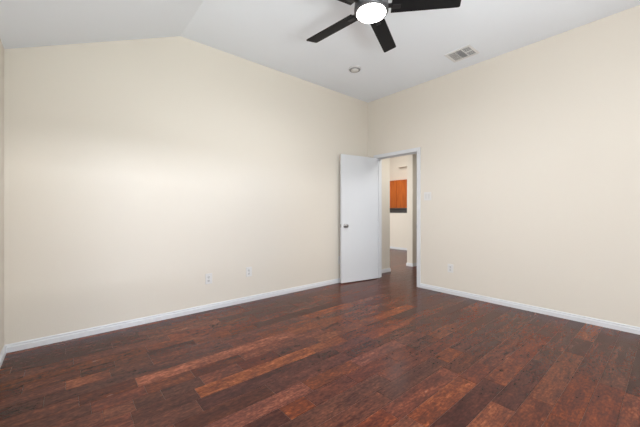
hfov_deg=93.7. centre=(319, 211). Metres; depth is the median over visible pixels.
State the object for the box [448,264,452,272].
wall outlet
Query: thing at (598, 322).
baseboard
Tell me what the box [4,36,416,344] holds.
wall
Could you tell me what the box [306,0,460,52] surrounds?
ceiling fan
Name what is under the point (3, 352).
baseboard
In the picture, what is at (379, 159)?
trim
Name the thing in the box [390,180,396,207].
upper cabinet
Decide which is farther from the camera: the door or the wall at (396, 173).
the wall at (396, 173)
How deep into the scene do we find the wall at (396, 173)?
11.82 m
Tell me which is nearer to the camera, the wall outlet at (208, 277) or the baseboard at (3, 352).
the baseboard at (3, 352)
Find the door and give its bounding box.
[340,154,377,282]
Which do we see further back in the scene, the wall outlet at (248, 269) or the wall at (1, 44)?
the wall outlet at (248, 269)
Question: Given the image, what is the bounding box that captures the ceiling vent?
[444,44,479,62]
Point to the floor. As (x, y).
(387, 350)
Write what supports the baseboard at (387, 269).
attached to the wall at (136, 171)
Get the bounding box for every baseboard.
[0,345,5,366]
[6,278,339,352]
[382,268,390,272]
[420,283,639,334]
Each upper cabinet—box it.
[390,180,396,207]
[396,179,406,207]
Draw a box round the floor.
[0,249,639,426]
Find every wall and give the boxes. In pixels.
[0,39,3,352]
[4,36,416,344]
[368,5,639,326]
[390,155,406,180]
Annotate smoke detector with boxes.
[349,65,360,72]
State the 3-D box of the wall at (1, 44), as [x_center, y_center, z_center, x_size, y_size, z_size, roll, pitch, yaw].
[-1.054,-0.085,0.568,0.120,2.442,4.729,0,0,-40]
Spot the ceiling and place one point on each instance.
(273, 34)
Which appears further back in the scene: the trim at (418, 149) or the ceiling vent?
the trim at (418, 149)
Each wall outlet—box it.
[205,273,211,283]
[246,267,251,276]
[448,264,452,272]
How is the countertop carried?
on the breakfast bar
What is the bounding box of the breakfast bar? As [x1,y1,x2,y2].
[390,208,406,249]
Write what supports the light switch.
attached to the wall at (530, 154)
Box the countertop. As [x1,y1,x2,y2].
[390,208,406,212]
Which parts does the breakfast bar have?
trim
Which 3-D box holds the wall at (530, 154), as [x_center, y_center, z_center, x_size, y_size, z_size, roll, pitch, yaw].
[2.417,-0.389,3.509,0.120,3.050,4.969,0,0,-40]
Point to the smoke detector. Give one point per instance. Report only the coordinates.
(355, 68)
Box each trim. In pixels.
[374,147,420,287]
[378,152,416,277]
[381,159,381,276]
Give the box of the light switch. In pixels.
[424,192,430,199]
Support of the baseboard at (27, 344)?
attached to the wall at (136, 171)
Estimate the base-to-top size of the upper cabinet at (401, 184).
1.240 m
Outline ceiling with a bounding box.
[0,0,639,102]
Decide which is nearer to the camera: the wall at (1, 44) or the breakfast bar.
the wall at (1, 44)
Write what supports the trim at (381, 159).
attached to the wall at (530, 154)
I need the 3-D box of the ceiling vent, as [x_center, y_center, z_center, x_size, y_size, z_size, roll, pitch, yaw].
[1.716,-1.910,3.635,0.275,0.009,0.307,0,0,-40]

